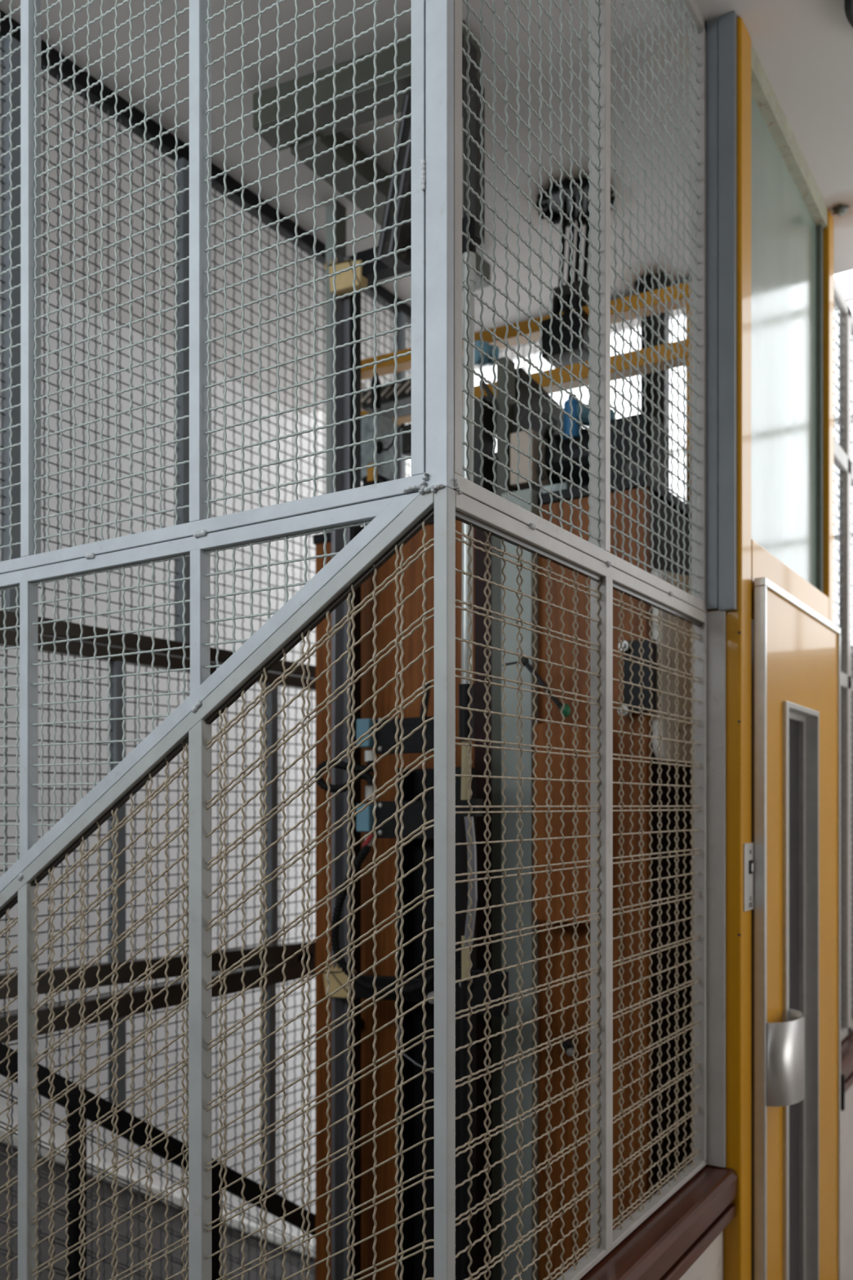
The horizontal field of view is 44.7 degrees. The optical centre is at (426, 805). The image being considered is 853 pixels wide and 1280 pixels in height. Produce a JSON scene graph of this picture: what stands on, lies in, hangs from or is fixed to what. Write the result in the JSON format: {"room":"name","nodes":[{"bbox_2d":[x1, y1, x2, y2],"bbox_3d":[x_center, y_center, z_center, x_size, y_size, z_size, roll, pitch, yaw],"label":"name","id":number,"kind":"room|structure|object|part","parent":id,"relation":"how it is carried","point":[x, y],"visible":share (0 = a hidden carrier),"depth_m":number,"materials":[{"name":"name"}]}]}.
{"room":"stairwell","nodes":[
{"label":"stairwell","id":0,"kind":"room"},
{"bbox_2d":[0,265,362,1279],"bbox_3d":[-1.418,1.010,2.643,0.170,6.380,4.950,0,0,33],"label":"wall","id":1,"kind":"structure","parent":0,"point":[102,606],"depth_m":3.34,"materials":[{"name":"white paint"}]},
{"bbox_2d":[0,1127,315,1258],"bbox_3d":[-0.856,1.260,3.352,0.050,1.679,2.763,0,0,33],"label":"trim","id":2,"kind":"structure","parent":1,"relation":"attached to","point":[60,1160],"depth_m":3.30,"materials":[{"name":"white paint"}]},
{"bbox_2d":[0,0,852,414],"bbox_3d":[0.578,-1.900,1.347,5.030,0.800,4.950,0,0,33],"label":"ceiling","id":3,"kind":"structure","parent":0,"point":[804,48],"depth_m":2.31,"materials":[{"name":"paint"}]},
{"bbox_2d":[253,19,490,291],"bbox_3d":[0.057,-1.420,2.410,0.493,0.160,0.834,0,0,33],"label":"frame","id":4,"kind":"object","parent":3,"relation":"attached to","point":[365,70],"visible":0.54,"depth_m":2.16,"materials":[{"name":"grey metal"}]},
{"bbox_2d":[376,93,411,267],"bbox_3d":[-0.040,-1.256,2.092,0.118,0.313,0.056,0,0,33],"label":"duct","id":5,"kind":"object","parent":4,"relation":"attached to","point":[386,245],"visible":0.39,"depth_m":2.08,"materials":[{"name":"metal"}]},
{"bbox_2d":[535,177,614,226],"bbox_3d":[0.368,-1.490,2.569,0.204,0.025,0.199,0,0,33],"label":"pulley","id":6,"kind":"object","parent":3,"relation":"attached to","point":[545,202],"visible":0.3,"depth_m":2.55,"materials":[{"name":"black metal"}]},
{"bbox_2d":[558,202,568,286],"bbox_3d":[0.337,-1.386,2.568,0.012,0.270,0.047,0,0,33],"label":"rope","id":7,"kind":"object","parent":6,"relation":"hanging from","point":[565,205],"visible":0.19,"depth_m":2.56,"materials":[{"name":"black metal"}]},
{"bbox_3d":[0.368,-1.497,2.569,0.169,0.006,0.169,0,0,33],"label":"collar plate","id":8,"kind":"part","parent":6,"relation":"part of","materials":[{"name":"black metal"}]},
{"bbox_2d":[567,200,576,283],"bbox_3d":[0.357,-1.386,2.555,0.012,0.270,0.047,0,0,33],"label":"rope","id":9,"kind":"object","parent":6,"relation":"hanging from","point":[573,214],"visible":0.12,"depth_m":2.55,"materials":[{"name":"black metal"}]},
{"bbox_2d":[573,197,583,281],"bbox_3d":[0.373,-1.386,2.545,0.012,0.270,0.047,0,0,33],"label":"rope","id":10,"kind":"object","parent":6,"relation":"hanging from","point":[578,237],"visible":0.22,"depth_m":2.54,"materials":[{"name":"black rubber"}]},
{"bbox_2d":[582,195,589,278],"bbox_3d":[0.392,-1.386,2.532,0.012,0.270,0.047,0,0,33],"label":"rope","id":11,"kind":"object","parent":6,"relation":"hanging from","point":[587,226],"visible":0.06,"depth_m":2.52,"materials":[{"name":"black metal"}]},
{"bbox_2d":[633,277,640,293],"bbox_3d":[0.634,-1.475,2.981,0.080,0.050,0.080,0,0,33],"label":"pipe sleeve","id":12,"kind":"object","parent":3,"relation":"attached to","point":[635,284],"visible":0.25,"depth_m":2.97,"materials":[{"name":"black metal"}]},
{"bbox_2d":[832,204,850,216],"bbox_3d":[1.040,-1.497,2.609,0.040,0.023,0.037,0,0,-18],"label":"plug","id":13,"kind":"object","parent":3,"relation":"attached to","point":[842,210],"visible":1,"depth_m":2.60,"materials":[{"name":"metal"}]},
{"bbox_2d":[844,0,852,26],"bbox_3d":[0.908,-1.482,1.854,0.300,0.060,0.300,0,0,33],"label":"ceiling lamp","id":14,"kind":"object","parent":3,"relation":"attached to","point":[848,3],"visible":1,"depth_m":1.92,"materials":[{"name":"black metal"}]},
{"bbox_2d":[679,1084,852,1279],"bbox_3d":[0.747,1.192,2.334,0.078,0.817,2.690,0,0,33],"label":"wall","id":15,"kind":"structure","parent":0,"point":[846,1116],"depth_m":2.92,"materials":[{"name":"white paint"}]},
{"bbox_2d":[579,1164,737,1279],"bbox_3d":[0.295,0.737,1.594,0.086,0.091,0.957,0,0,33],"label":"sill","id":16,"kind":"structure","parent":15,"relation":"on","point":[668,1242],"depth_m":1.74,"materials":[{"name":"brown wood"}]},
{"bbox_2d":[402,0,462,1279],"bbox_3d":[0.005,-0.406,1.214,0.070,2.188,0.031,0,0,9],"label":"post","id":17,"kind":"object","parent":16,"relation":"on","point":[438,476],"visible":1,"depth_m":1.21,"materials":[{"name":"grey metal"}]},
{"bbox_2d":[0,492,421,892],"bbox_3d":[-0.442,-0.037,1.512,1.059,0.664,0.026,0,0,33],"label":"mesh screen","id":18,"kind":"object","parent":17,"relation":"attached to","point":[379,514],"visible":1,"depth_m":1.50,"materials":[{"name":"grey paint"}]},
{"bbox_3d":[-0.441,-0.359,1.514,1.059,0.020,0.019,0,0,33],"label":"rail","id":19,"kind":"part","parent":18,"relation":"part of","materials":[{"name":"grey metal"}]},
{"bbox_2d":[0,0,426,574],"bbox_3d":[-0.441,-0.932,1.513,1.060,1.135,0.030,0,0,33],"label":"mesh screen","id":20,"kind":"object","parent":17,"relation":"attached to","point":[201,523],"visible":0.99,"depth_m":1.43,"materials":[{"name":"grey paint"}]},
{"bbox_3d":[-0.440,-0.380,1.514,1.060,0.019,0.020,0,0,33],"label":"rail","id":21,"kind":"part","parent":20,"relation":"part of","materials":[{"name":"grey metal"}]},
{"bbox_2d":[0,491,434,1279],"bbox_3d":[-0.435,0.892,1.511,1.071,2.521,0.021,0,0,33],"label":"mesh screen","id":22,"kind":"object","parent":17,"relation":"attached to","point":[194,730],"visible":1,"depth_m":1.42,"materials":[{"name":"grey paint"}]},
{"bbox_3d":[-0.436,-0.025,1.510,1.071,0.687,0.020,0,0,33],"label":"slanted rail","id":23,"kind":"part","parent":22,"relation":"part of","materials":[{"name":"grey metal"}]},
{"bbox_2d":[453,0,707,612],"bbox_3d":[0.279,-0.933,1.612,0.031,1.135,0.936,0,0,33],"label":"mesh screen","id":24,"kind":"object","parent":17,"relation":"attached to","point":[598,545],"visible":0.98,"depth_m":1.59,"materials":[{"name":"grey paint"}]},
{"bbox_3d":[0.279,-0.380,1.611,0.020,0.019,0.936,0,0,33],"label":"rail","id":25,"kind":"part","parent":24,"relation":"part of","materials":[{"name":"grey metal"}]},
{"bbox_3d":[0.279,-1.490,1.611,0.020,0.020,0.936,0,0,33],"label":"rail","id":26,"kind":"part","parent":24,"relation":"part of","materials":[{"name":"grey metal"}]},
{"bbox_2d":[455,490,707,1279],"bbox_3d":[0.278,0.159,1.614,0.026,1.057,0.933,0,0,33],"label":"mesh screen","id":27,"kind":"object","parent":16,"relation":"on","point":[604,579],"visible":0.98,"depth_m":1.59,"materials":[{"name":"grey paint"}]},
{"bbox_3d":[0.280,-0.359,1.613,0.020,0.020,0.933,0,0,33],"label":"rail","id":28,"kind":"part","parent":27,"relation":"part of","materials":[{"name":"grey metal"}]},
{"bbox_3d":[0.278,0.683,1.610,0.020,0.010,0.927,0,0,33],"label":"rail","id":29,"kind":"part","parent":27,"relation":"part of","materials":[{"name":"grey metal"}]},
{"bbox_3d":[0.294,0.770,1.595,0.082,0.024,0.957,0,0,33],"label":"moulding","id":30,"kind":"part","parent":16,"relation":"part of","materials":[{"name":"brown wood"}]},
{"bbox_2d":[706,10,737,1167],"bbox_3d":[0.554,-0.405,1.986,0.074,2.190,0.016,0,0,33],"label":"end post","id":31,"kind":"object","parent":16,"relation":"on","point":[722,32],"visible":0.75,"depth_m":1.98,"materials":[{"name":"grey metal"}]},
{"bbox_2d":[840,1031,852,1111],"bbox_3d":[1.266,0.738,3.066,0.112,0.093,0.897,0,0,33],"label":"sill","id":32,"kind":"structure","parent":15,"relation":"on","point":[846,1044],"depth_m":2.86,"materials":[{"name":"brown wood"}]},
{"bbox_2d":[834,277,852,1041],"bbox_3d":[1.227,-0.406,3.076,0.026,2.188,0.903,0,0,33],"label":"mesh screen","id":33,"kind":"object","parent":32,"relation":"on","point":[843,462],"visible":0.33,"depth_m":3.11,"materials":[{"name":"grey paint"}]},
{"bbox_3d":[1.229,-1.020,3.074,0.020,0.045,0.903,0,0,33],"label":"rail","id":34,"kind":"part","parent":33,"relation":"part of","materials":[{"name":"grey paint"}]},
{"bbox_3d":[1.229,-1.485,3.074,0.020,0.030,0.903,0,0,33],"label":"rail","id":35,"kind":"part","parent":33,"relation":"part of","materials":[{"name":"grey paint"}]},
{"bbox_3d":[1.229,0.677,3.074,0.020,0.020,0.903,0,0,33],"label":"rail","id":36,"kind":"part","parent":33,"relation":"part of","materials":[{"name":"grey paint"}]},
{"bbox_3d":[1.229,-0.370,3.074,0.020,0.040,0.903,0,0,33],"label":"rail","id":37,"kind":"part","parent":33,"relation":"part of","materials":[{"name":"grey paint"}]},
{"bbox_3d":[1.257,0.770,3.079,0.082,0.024,0.885,0,0,33],"label":"moulding","id":38,"kind":"part","parent":32,"relation":"part of","materials":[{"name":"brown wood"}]},
{"bbox_2d":[851,651,852,1017],"bbox_3d":[1.858,1.010,3.318,4.630,6.380,0.150,0,0,33],"label":"wall","id":39,"kind":"structure","parent":0,"point":[851,651],"depth_m":3.50,"materials":[{"name":"white paint"}]},
{"bbox_2d":[405,270,852,651],"bbox_3d":[1.389,-0.110,3.605,3.530,4.020,0.080,0,0,33],"label":"window","id":40,"kind":"structure","parent":39,"relation":"in","point":[844,280],"depth_m":3.92,"materials":[{"name":"white"}]},
{"bbox_3d":[1.471,1.675,0.767,2.900,0.150,4.950,0,0,33],"label":"floor","id":41,"kind":"structure","parent":0,"visible":0},
{"bbox_2d":[706,17,834,1279],"bbox_3d":[0.781,0.050,2.337,0.093,3.100,0.819,0,0,33],"label":"entrance surround","id":42,"kind":"object","parent":41,"relation":"on","point":[785,225],"visible":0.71,"depth_m":2.18,"materials":[{"name":"yellow paint"}]},
{"bbox_2d":[743,842,754,911],"bbox_3d":[0.628,0.138,2.010,0.007,0.130,0.074,0,0,33],"label":"plate","id":43,"kind":"object","parent":42,"relation":"attached to","point":[748,848],"visible":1,"depth_m":2.00,"materials":[{"name":"silver metal"}]},
{"bbox_3d":[0.787,-1.011,2.342,0.036,0.978,0.687,0,0,33],"label":"transom glass","id":44,"kind":"part","parent":42,"relation":"part of","materials":[{"name":"clear glass"}]},
{"bbox_2d":[754,577,840,1279],"bbox_3d":[0.853,0.573,2.308,0.088,2.034,0.701,0,0,33],"label":"door","id":45,"kind":"structure","parent":42,"relation":"attached to","point":[797,650],"depth_m":2.33,"materials":[{"name":"yellow paint"}]},
{"bbox_3d":[0.727,0.504,2.081,0.052,0.162,0.168,0,0,33],"label":"handle","id":46,"kind":"part","parent":45,"relation":"part of","materials":[{"name":"metal"}]},
{"bbox_3d":[0.046,1.726,2.318,1.060,0.148,1.900,0,0,33],"label":"floor","id":47,"kind":"structure","parent":0,"visible":0},
{"bbox_2d":[0,1079,315,1279],"bbox_3d":[-0.410,1.603,2.588,0.024,2.468,1.799,0,0,33],"label":"mesh screen","id":48,"kind":"object","parent":47,"relation":"attached to","point":[73,1156],"visible":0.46,"depth_m":2.15,"materials":[{"name":"black metal"}]},
{"bbox_2d":[0,952,315,1235],"bbox_3d":[-0.476,0.969,2.486,0.030,1.233,2.012,0,0,33],"label":"mesh screen","id":49,"kind":"object","parent":48,"relation":"on","point":[293,970],"visible":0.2,"depth_m":2.33,"materials":[{"name":"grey metal"}]},
{"bbox_2d":[0,630,315,999],"bbox_3d":[-0.417,0.050,2.577,0.030,0.766,1.772,0,0,33],"label":"mesh screen","id":50,"kind":"object","parent":49,"relation":"on","point":[275,950],"visible":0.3,"depth_m":2.27,"materials":[{"name":"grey metal"}]},
{"bbox_3d":[-0.417,-0.319,2.577,0.030,0.028,1.770,0,0,33],"label":"rail","id":51,"kind":"part","parent":50,"relation":"part of","materials":[{"name":"brown metal"}]},
{"bbox_3d":[-0.417,0.374,2.577,0.030,0.118,1.772,0,0,33],"label":"rail","id":52,"kind":"part","parent":50,"relation":"part of","materials":[{"name":"brown metal"}]},
{"bbox_2d":[0,9,411,679],"bbox_3d":[-0.417,-0.918,2.577,0.030,1.163,1.770,0,0,33],"label":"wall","id":53,"kind":"structure","parent":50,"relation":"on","point":[384,297],"depth_m":2.28,"materials":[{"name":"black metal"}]},
{"bbox_3d":[-0.417,-0.353,2.577,0.030,0.032,1.770,0,0,33],"label":"rail","id":54,"kind":"part","parent":53,"relation":"part of","materials":[{"name":"brown metal"}]},
{"bbox_3d":[-0.417,-1.482,2.577,0.030,0.036,1.770,0,0,33],"label":"rail","id":55,"kind":"part","parent":53,"relation":"part of","materials":[{"name":"black metal"}]},
{"bbox_3d":[-0.417,0.969,2.577,0.030,1.233,1.794,0,0,33],"label":"slanted rail","id":56,"kind":"part","parent":49,"relation":"part of","materials":[{"name":"black metal"}]},
{"bbox_3d":[-0.480,0.425,2.481,0.030,0.048,2.000,0,0,33],"label":"rail","id":57,"kind":"part","parent":49,"relation":"part of","materials":[{"name":"brown metal"}]},
{"bbox_2d":[325,200,346,533],"bbox_3d":[-0.230,0.050,2.602,0.042,3.100,0.040,0,0,33],"label":"post","id":58,"kind":"object","parent":47,"relation":"on","point":[340,211],"visible":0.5,"depth_m":2.60,"materials":[{"name":"grey metal"}]},
{"bbox_2d":[331,252,360,1279],"bbox_3d":[-0.183,0.196,2.288,0.051,2.808,0.060,0,0,33],"label":"rail","id":59,"kind":"object","parent":47,"relation":"on","point":[344,306],"visible":0.52,"depth_m":2.28,"materials":[{"name":"metal"}]},
{"bbox_3d":[-0.196,0.196,2.279,0.010,2.808,0.030,0,0,33],"label":"blade","id":60,"kind":"part","parent":59,"relation":"part of","materials":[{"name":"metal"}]},
{"bbox_2d":[321,963,355,999],"bbox_3d":[-0.184,0.378,2.248,0.090,0.076,0.034,0,0,33],"label":"pad","id":61,"kind":"object","parent":59,"relation":"attached to","point":[337,978],"visible":0.58,"depth_m":2.24,"materials":[{"name":"plastic"}]},
{"bbox_2d":[324,257,367,296],"bbox_3d":[-0.175,-1.146,2.242,0.102,0.078,0.034,0,0,33],"label":"pad","id":62,"kind":"object","parent":59,"relation":"attached to","point":[344,281],"visible":0.76,"depth_m":2.23,"materials":[{"name":"plastic"}]},
{"bbox_2d":[355,245,411,284],"bbox_3d":[-0.029,-1.151,2.164,0.269,0.061,0.040,0,0,33],"label":"bracket arm","id":63,"kind":"object","parent":62,"relation":"attached to","point":[384,271],"visible":0.19,"depth_m":2.20,"materials":[{"name":"black metal"}]},
{"bbox_2d":[397,767,476,1279],"bbox_3d":[0.019,0.763,2.050,0.148,1.674,0.060,0,0,33],"label":"counterweight","id":64,"kind":"object","parent":47,"relation":"on","point":[412,786],"visible":0.48,"depth_m":2.07,"materials":[{"name":"black metal"}]},
{"bbox_2d":[356,800,434,845],"bbox_3d":[-0.060,0.036,2.046,0.174,0.089,0.032,0,0,33],"label":"switch","id":65,"kind":"object","parent":64,"relation":"attached to","point":[412,818],"visible":0.7,"depth_m":2.05,"materials":[{"name":"black metal"}]},
{"bbox_2d":[361,833,373,848],"bbox_3d":[-0.117,0.071,2.061,0.010,0.032,0.028,0,0,44],"label":"red sleeve","id":66,"kind":"object","parent":65,"relation":"attached to","point":[368,838],"visible":0.63,"depth_m":2.06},
{"bbox_2d":[365,786,373,799],"bbox_3d":[-0.112,-0.025,2.080,0.020,0.028,0.020,0,0,33],"label":"label","id":67,"kind":"object","parent":65,"relation":"on","point":[369,789],"visible":0.52,"depth_m":2.07,"materials":[{"name":"white paper"}]},
{"bbox_2d":[330,844,434,996],"bbox_3d":[-0.085,0.222,2.008,0.250,0.291,0.017,0,0,33],"label":"corrugated hose","id":68,"kind":"object","parent":65,"relation":"hanging from","point":[365,984],"visible":0.76,"depth_m":2.03,"materials":[{"name":"black rubber"}]},
{"bbox_3d":[-0.042,0.029,2.044,0.140,0.074,0.008,0,0,33],"label":"mounting plate","id":69,"kind":"part","parent":65,"relation":"part of","materials":[{"name":"black metal"}]},
{"bbox_2d":[356,715,434,761],"bbox_3d":[-0.060,-0.131,2.046,0.174,0.087,0.032,0,0,33],"label":"switch","id":70,"kind":"object","parent":64,"relation":"attached to","point":[385,736],"visible":0.76,"depth_m":2.05,"materials":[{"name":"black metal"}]},
{"bbox_2d":[314,759,373,792],"bbox_3d":[-0.163,-0.058,2.058,0.149,0.067,0.017,0,0,33],"label":"corrugated hose","id":71,"kind":"object","parent":70,"relation":"attached to","point":[357,769],"visible":0.71,"depth_m":2.05,"materials":[{"name":"black plastic"}]},
{"bbox_3d":[-0.042,-0.137,2.044,0.140,0.070,0.008,0,0,33],"label":"mounting plate","id":72,"kind":"part","parent":70,"relation":"part of","materials":[{"name":"black metal"}]},
{"bbox_2d":[419,680,431,721],"bbox_3d":[-0.003,-0.201,2.010,0.019,0.078,0.012,0,0,33],"label":"rod","id":73,"kind":"object","parent":70,"relation":"attached to","point":[426,701],"visible":0.64,"depth_m":2.01,"materials":[{"name":"black metal"}]},
{"bbox_2d":[397,1017,434,1073],"bbox_3d":[-0.019,0.466,2.015,0.087,0.100,0.004,0,0,33],"label":"cable","id":74,"kind":"object","parent":64,"relation":"hanging from","point":[399,1031],"visible":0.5,"depth_m":2.02,"materials":[{"name":"rubber"}]},
{"bbox_2d":[350,966,508,1017],"bbox_3d":[-0.036,0.355,2.023,0.097,0.107,0.468,0,0,-41],"label":"bracket arm","id":75,"kind":"object","parent":64,"relation":"attached to","point":[496,991],"visible":0.41,"depth_m":1.90,"materials":[{"name":"black metal"}]},
{"bbox_3d":[-0.047,0.358,2.027,0.240,0.057,0.020,0,0,33],"label":"arm","id":76,"kind":"part","parent":75,"relation":"part of","materials":[{"name":"black metal"}]},
{"bbox_3d":[0.099,0.341,1.902,0.108,0.080,0.020,0,0,33],"label":"plate","id":77,"kind":"part","parent":75,"relation":"part of","materials":[{"name":"black metal"}]},
{"bbox_2d":[458,79,484,1279],"bbox_3d":[0.075,0.209,1.773,0.034,2.882,0.043,0,0,33],"label":"rail","id":78,"kind":"object","parent":47,"relation":"on","point":[475,105],"visible":0.75,"depth_m":1.76,"materials":[{"name":"metal"}]},
{"bbox_2d":[459,799,483,816],"bbox_3d":[0.076,0.004,1.771,0.032,0.030,0.025,0,0,33],"label":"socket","id":79,"kind":"object","parent":78,"relation":"attached to","point":[462,802],"depth_m":1.76,"materials":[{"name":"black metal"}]},
{"bbox_2d":[312,278,754,1279],"bbox_3d":[0.247,0.197,2.587,1.062,2.907,0.930,0,0,33],"label":"car","id":80,"kind":"object","parent":47,"relation":"on","point":[413,645],"visible":0.49,"depth_m":2.14,"materials":[{"name":"laminate"}]},
{"bbox_2d":[360,412,411,525],"bbox_3d":[-0.077,-0.786,2.494,0.166,0.295,0.100,0,0,33],"label":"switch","id":81,"kind":"object","parent":80,"relation":"attached to","point":[385,451],"depth_m":2.48,"materials":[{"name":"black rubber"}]},
{"bbox_3d":[0.089,0.481,2.249,0.820,2.198,0.030,0,0,33],"label":"panel","id":82,"kind":"part","parent":80,"relation":"part of","materials":[{"name":"laminate"}]},
{"bbox_3d":[0.114,-0.760,2.274,0.050,0.240,0.050,0,0,33],"label":"roof post","id":83,"kind":"part","parent":80,"relation":"part of","materials":[{"name":"metal"}]},
{"bbox_3d":[0.146,-0.880,2.254,0.063,0.093,0.011,0,0,11],"label":"linkage rod","id":84,"kind":"part","parent":80,"relation":"part of","materials":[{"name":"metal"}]},
{"bbox_3d":[0.137,-0.758,2.259,0.078,0.044,0.014,0,0,17],"label":"linkage rod","id":85,"kind":"part","parent":80,"relation":"part of","materials":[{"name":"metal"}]},
{"bbox_3d":[0.173,-0.793,2.260,0.024,0.350,0.040,0,0,33],"label":"roof post","id":86,"kind":"part","parent":80,"relation":"part of","materials":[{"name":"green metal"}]},
{"bbox_2d":[502,657,570,717],"bbox_3d":[0.214,-0.232,2.030,0.147,0.124,0.019,0,0,33],"label":"lever","id":87,"kind":"object","parent":80,"relation":"attached to","point":[566,709],"visible":0.67,"depth_m":2.02,"materials":[{"name":"black metal"}]},
{"bbox_3d":[0.227,-0.235,2.022,0.088,0.103,0.008,0,0,33],"label":"arm","id":88,"kind":"part","parent":87,"relation":"part of","materials":[{"name":"black metal"}]},
{"bbox_3d":[0.226,-0.739,2.201,0.054,0.098,0.009,0,0,7],"label":"linkage rod","id":89,"kind":"part","parent":80,"relation":"part of","materials":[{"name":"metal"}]},
{"bbox_3d":[0.266,-0.764,2.175,0.037,0.092,0.008,0,0,-10],"label":"linkage rod","id":90,"kind":"part","parent":80,"relation":"part of","materials":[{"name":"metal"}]},
{"bbox_3d":[0.304,-0.749,2.270,0.200,0.124,0.124,0,0,33],"label":"door motor","id":91,"kind":"part","parent":80,"relation":"part of","materials":[{"name":"black metal"}]},
{"bbox_2d":[564,393,580,439],"bbox_3d":[0.310,-0.826,2.207,0.036,0.095,0.036,0,0,33],"label":"oil bottle","id":92,"kind":"object","parent":80,"relation":"on","point":[576,409],"depth_m":2.19,"materials":[{"name":"blue plastic"}]},
{"bbox_3d":[0.649,0.486,2.386,0.030,2.188,0.810,0,0,33],"label":"panel","id":93,"kind":"part","parent":80,"relation":"part of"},
{"bbox_2d":[462,276,691,503],"bbox_3d":[0.567,0.050,3.077,1.133,3.100,0.026,0,0,33],"label":"mesh screen","id":94,"kind":"object","parent":47,"relation":"on","point":[687,277],"visible":0.02,"depth_m":3.05,"materials":[{"name":"grey metal"}]},
{"bbox_3d":[0.573,-1.485,3.073,1.120,0.030,0.026,0,0,33],"label":"rail","id":95,"kind":"part","parent":94,"relation":"part of","materials":[{"name":"yellow metal"}]},
{"bbox_2d":[640,271,670,491],"bbox_3d":[0.649,0.050,2.946,0.067,3.100,0.050,0,0,33],"label":"column","id":96,"kind":"structure","parent":47,"relation":"on","point":[648,277],"depth_m":2.93,"materials":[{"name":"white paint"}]}
]}

